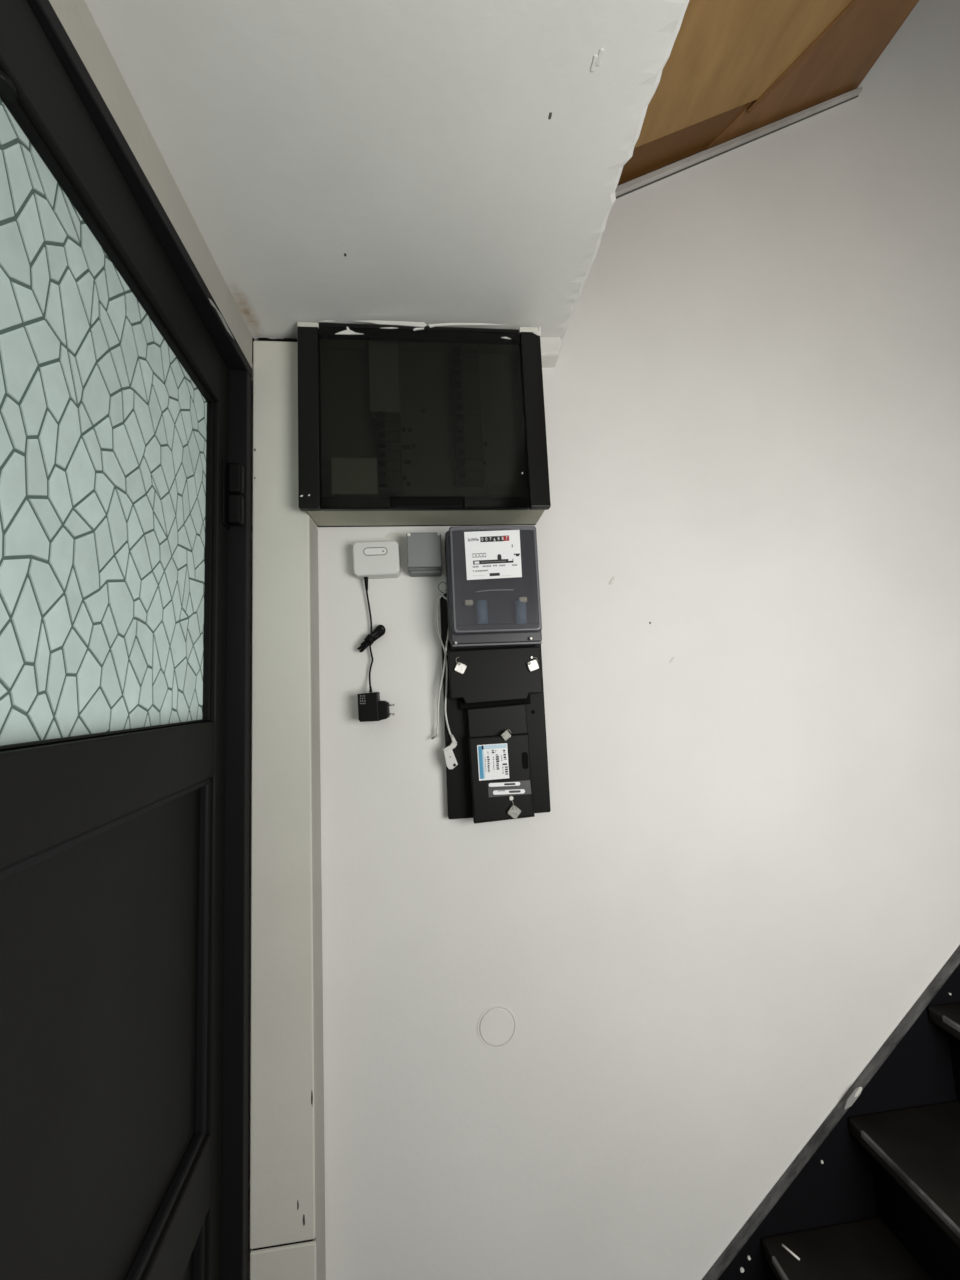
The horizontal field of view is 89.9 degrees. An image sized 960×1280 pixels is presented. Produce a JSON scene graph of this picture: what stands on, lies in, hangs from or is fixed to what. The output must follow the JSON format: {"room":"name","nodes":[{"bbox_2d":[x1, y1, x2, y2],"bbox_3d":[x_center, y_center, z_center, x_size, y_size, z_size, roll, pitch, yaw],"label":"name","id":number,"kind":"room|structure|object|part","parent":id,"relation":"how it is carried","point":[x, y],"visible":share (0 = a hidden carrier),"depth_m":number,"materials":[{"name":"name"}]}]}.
{"room":"stairwell","nodes":[
{"label":"stairwell","id":0,"kind":"room"},
{"bbox_2d":[49,0,252,398],"bbox_3d":[-0.341,-0.624,-0.676,0.121,4.008,3.400,-2,-6,-6],"label":"wall","id":1,"kind":"structure","parent":0,"point":[75,16],"depth_m":0.60,"materials":[{"name":"white paint"}]},
{"bbox_2d":[0,0,243,1279],"bbox_3d":[-0.374,0.463,0.402,0.071,2.056,0.851,-2,-6,-9],"label":"door","id":2,"kind":"structure","parent":1,"relation":"in","point":[120,492],"depth_m":0.53,"materials":[{"name":"black paint"}]},
{"bbox_3d":[-0.397,0.453,0.407,0.013,0.536,0.725,-2,-6,-9],"label":"panel","id":3,"kind":"part","parent":2,"relation":"part of","materials":[{"name":"black paint"}]},
{"bbox_3d":[-0.418,-0.184,0.474,0.001,0.563,0.721,-2,-6,-9],"label":"glass pane","id":4,"kind":"part","parent":2,"relation":"part of","materials":[{"name":"glass"}]},
{"bbox_3d":[-0.395,0.192,0.436,0.016,0.012,0.725,-2,-6,-9],"label":"moulding","id":5,"kind":"part","parent":2,"relation":"part of","materials":[{"name":"black paint"}]},
{"bbox_3d":[-0.404,0.141,0.440,0.042,0.090,0.725,-2,-6,-9],"label":"rail","id":6,"kind":"part","parent":2,"relation":"part of","materials":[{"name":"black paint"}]},
{"bbox_3d":[-0.434,-0.511,0.508,0.042,0.093,0.725,-2,-6,-9],"label":"rail","id":7,"kind":"part","parent":2,"relation":"part of","materials":[{"name":"black paint"}]},
{"bbox_3d":[-0.371,0.712,0.383,0.016,0.012,0.725,-2,-6,-9],"label":"moulding","id":8,"kind":"part","parent":2,"relation":"part of","materials":[{"name":"black paint"}]},
{"bbox_3d":[-0.376,0.769,0.376,0.042,0.102,0.725,-2,-6,-9],"label":"rail","id":9,"kind":"part","parent":2,"relation":"part of","materials":[{"name":"black paint"}]},
{"bbox_3d":[-0.370,1.044,0.346,0.013,0.450,0.725,-2,-6,-9],"label":"panel","id":10,"kind":"part","parent":2,"relation":"part of","materials":[{"name":"black paint"}]},
{"bbox_3d":[-0.411,1.082,0.698,0.016,0.450,0.012,-2,-6,-9],"label":"moulding","id":11,"kind":"part","parent":2,"relation":"part of","materials":[{"name":"black paint"}]},
{"bbox_3d":[-0.438,0.491,0.759,0.016,0.536,0.012,-2,-6,-9],"label":"moulding","id":12,"kind":"part","parent":2,"relation":"part of","materials":[{"name":"black paint"}]},
{"bbox_2d":[27,0,251,1279],"bbox_3d":[-0.409,0.453,0.369,0.114,2.088,0.950,-2,-6,-6],"label":"trim","id":13,"kind":"structure","parent":1,"relation":"attached to","point":[235,1023],"depth_m":0.81,"materials":[{"name":"black paint"}]},
{"bbox_2d":[85,0,688,340],"bbox_3d":[0.012,-0.889,-0.408,0.655,0.238,3.000,-2,-6,-6],"label":"ceiling","id":14,"kind":"structure","parent":0,"point":[342,161],"depth_m":0.65,"materials":[{"name":"paint"}]},
{"bbox_2d":[248,0,959,1279],"bbox_3d":[0.933,-0.484,1.235,3.050,4.008,0.152,-2,-6,-6],"label":"wall","id":15,"kind":"structure","parent":0,"point":[740,879],"depth_m":1.03,"materials":[{"name":"white paint"}]},
{"bbox_2d":[250,338,325,1279],"bbox_3d":[-0.356,0.468,0.888,0.109,2.160,0.071,-2,-6,-6],"label":"trim","id":16,"kind":"structure","parent":15,"relation":"attached to","point":[287,1166],"depth_m":0.87,"materials":[{"name":"beige paint"}]},
{"bbox_3d":[-0.319,1.277,0.805,0.106,0.532,0.070,-2,-6,-6],"label":"panel","id":17,"kind":"part","parent":16,"relation":"part of","materials":[{"name":"beige paint"}]},
{"bbox_2d":[352,541,400,579],"bbox_3d":[-0.212,-0.165,0.989,0.092,0.071,0.036,-3,-6,-6],"label":"gateway","id":18,"kind":"object","parent":15,"relation":"attached to","point":[371,559],"visible":1,"depth_m":0.97,"materials":[{"name":"white plastic"}]},
{"bbox_2d":[357,577,393,721],"bbox_3d":[-0.211,0.012,0.964,0.071,0.296,0.042,-2,-6,-6],"label":"power adapter","id":19,"kind":"object","parent":18,"relation":"hanging from","point":[370,707],"visible":1,"depth_m":0.94,"materials":[{"name":"black plastic"}]},
{"bbox_3d":[-0.225,-0.016,0.975,0.011,0.227,0.016,-4,-6,13],"label":"cord","id":20,"kind":"part","parent":19,"relation":"part of","materials":[{"name":"black plastic"}]},
{"bbox_2d":[297,320,550,526],"bbox_3d":[-0.112,-0.436,0.986,0.480,0.386,0.116,-2,-6,-6],"label":"box","id":21,"kind":"object","parent":15,"relation":"attached to","point":[401,423],"visible":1,"depth_m":0.97,"materials":[{"name":"black plastic"}]},
{"bbox_3d":[-0.326,-0.425,0.919,0.040,0.364,0.018,-2,-6,-6],"label":"frame","id":22,"kind":"part","parent":21,"relation":"part of","materials":[{"name":"black plastic"}]},
{"bbox_3d":[-0.117,-0.608,0.963,0.398,0.016,0.013,-2,-6,-6],"label":"frame","id":23,"kind":"part","parent":21,"relation":"part of","materials":[{"name":"black"}]},
{"bbox_3d":[-0.114,-0.431,0.993,0.414,0.349,0.005,-2,-6,-6],"label":"plate","id":24,"kind":"part","parent":21,"relation":"part of","materials":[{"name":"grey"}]},
{"bbox_3d":[-0.101,-0.263,0.927,0.398,0.024,0.013,-2,-6,-6],"label":"frame","id":25,"kind":"part","parent":21,"relation":"part of","materials":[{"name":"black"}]},
{"bbox_3d":[0.110,-0.442,0.966,0.041,0.369,0.018,-2,-6,-6],"label":"frame","id":26,"kind":"part","parent":21,"relation":"part of","materials":[{"name":"black plastic"}]},
{"bbox_2d":[407,532,441,576],"bbox_3d":[-0.115,-0.176,0.994,0.069,0.081,0.048,-2,-6,-6],"label":"junction box","id":27,"kind":"object","parent":15,"relation":"attached to","point":[424,552],"visible":1,"depth_m":0.97,"materials":[{"name":"grey plastic"}]},
{"bbox_2d":[431,582,457,768],"bbox_3d":[-0.078,0.067,0.968,0.056,0.376,0.022,-4,-6,15],"label":"cable","id":28,"kind":"object","parent":15,"relation":"attached to","point":[450,759],"visible":0.9,"depth_m":0.96,"materials":[{"name":"grey plastic"}]},
{"bbox_3d":[-0.076,0.041,0.971,0.040,0.278,0.011,-5,-6,20],"label":"cord","id":29,"kind":"part","parent":28,"relation":"part of","materials":[{"name":"grey plastic"}]},
{"bbox_3d":[-0.070,0.048,0.970,0.027,0.300,0.004,-2,-6,-6],"label":"cord","id":30,"kind":"part","parent":28,"relation":"part of","materials":[{"name":"grey plastic"}]},
{"bbox_2d":[440,592,550,823],"bbox_3d":[0.031,0.125,0.970,0.206,0.460,0.060,-2,-6,-6],"label":"board","id":31,"kind":"object","parent":15,"relation":"attached to","point":[497,692],"visible":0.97,"depth_m":0.95,"materials":[{"name":"black plastic"}]},
{"bbox_2d":[454,657,466,673],"bbox_3d":[-0.038,0.050,0.941,0.024,0.034,0.006,-2,-6,-6],"label":"tag","id":32,"kind":"object","parent":31,"relation":"attached to","point":[460,667],"visible":1,"depth_m":0.94,"materials":[{"name":"white plastic"}]},
{"bbox_3d":[-0.038,0.055,0.941,0.020,0.019,0.004,26,-8,-3],"label":"plate","id":33,"kind":"part","parent":32,"relation":"part of","materials":[{"name":"white plastic"}]},
{"bbox_2d":[445,526,541,649],"bbox_3d":[0.027,-0.104,0.961,0.184,0.234,0.082,-2,-6,-6],"label":"meter","id":34,"kind":"object","parent":31,"relation":"attached to","point":[492,581],"visible":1,"depth_m":0.94,"materials":[{"name":"grey plastic"}]},
{"bbox_3d":[0.025,-0.165,0.928,0.108,0.098,0.002,-2,-6,-6],"label":"dial plate","id":35,"kind":"part","parent":34,"relation":"part of","materials":[{"name":"white"}]},
{"bbox_3d":[0.027,-0.115,0.953,0.160,0.198,0.004,-2,-6,-6],"label":"plate","id":36,"kind":"part","parent":34,"relation":"part of","materials":[{"name":"grey"}]},
{"bbox_2d":[501,730,510,740],"bbox_3d":[0.051,0.185,0.936,0.021,0.021,0.006,-2,-6,-10],"label":"tag","id":37,"kind":"object","parent":31,"relation":"attached to","point":[505,735],"visible":1,"depth_m":0.93,"materials":[{"name":"grey"}]},
{"bbox_2d":[507,800,520,818],"bbox_3d":[0.065,0.324,0.920,0.027,0.038,0.006,-2,-6,-6],"label":"tag","id":38,"kind":"object","parent":31,"relation":"attached to","point":[513,811],"visible":1,"depth_m":0.92,"materials":[{"name":"grey plastic"}]},
{"bbox_2d":[527,657,538,671],"bbox_3d":[0.105,0.048,0.956,0.024,0.029,0.006,-2,-6,-9],"label":"tag","id":39,"kind":"object","parent":31,"relation":"attached to","point":[532,665],"visible":1,"depth_m":0.95,"materials":[{"name":"white"}]},
{"bbox_2d":[540,337,562,367],"bbox_3d":[0.141,-0.641,1.072,0.081,0.050,0.045,-2,-6,-6],"label":"trim","id":40,"kind":"structure","parent":15,"relation":"attached to","point":[550,346],"depth_m":1.05,"materials":[{"name":"paint"}]},
{"bbox_2d":[615,87,862,198],"bbox_3d":[0.524,-1.179,1.185,0.973,0.499,0.015,-2,-6,-6],"label":"trim","id":41,"kind":"structure","parent":15,"relation":"attached to","point":[638,182],"depth_m":1.20,"materials":[{"name":"paint"}]},
{"bbox_2d":[617,0,918,185],"bbox_3d":[0.979,-1.487,0.587,1.797,0.906,1.353,-2,-6,-6],"label":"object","id":42,"kind":"structure","parent":15,"relation":"attached to","point":[733,69],"depth_m":1.06,"materials":[{"name":"brown wood"}]},
{"bbox_3d":[1.124,1.378,-0.665,3.200,0.100,3.550,-2,-6,-6],"label":"floor","id":43,"kind":"structure","parent":0,"visible":0},
{"bbox_2d":[703,946,959,1279],"bbox_3d":[1.184,0.581,0.615,1.955,1.742,0.898,-2,-6,-6],"label":"staircase","id":44,"kind":"structure","parent":43,"relation":"on","point":[874,1193],"depth_m":0.94,"materials":[{"name":"black paint"}]}
]}

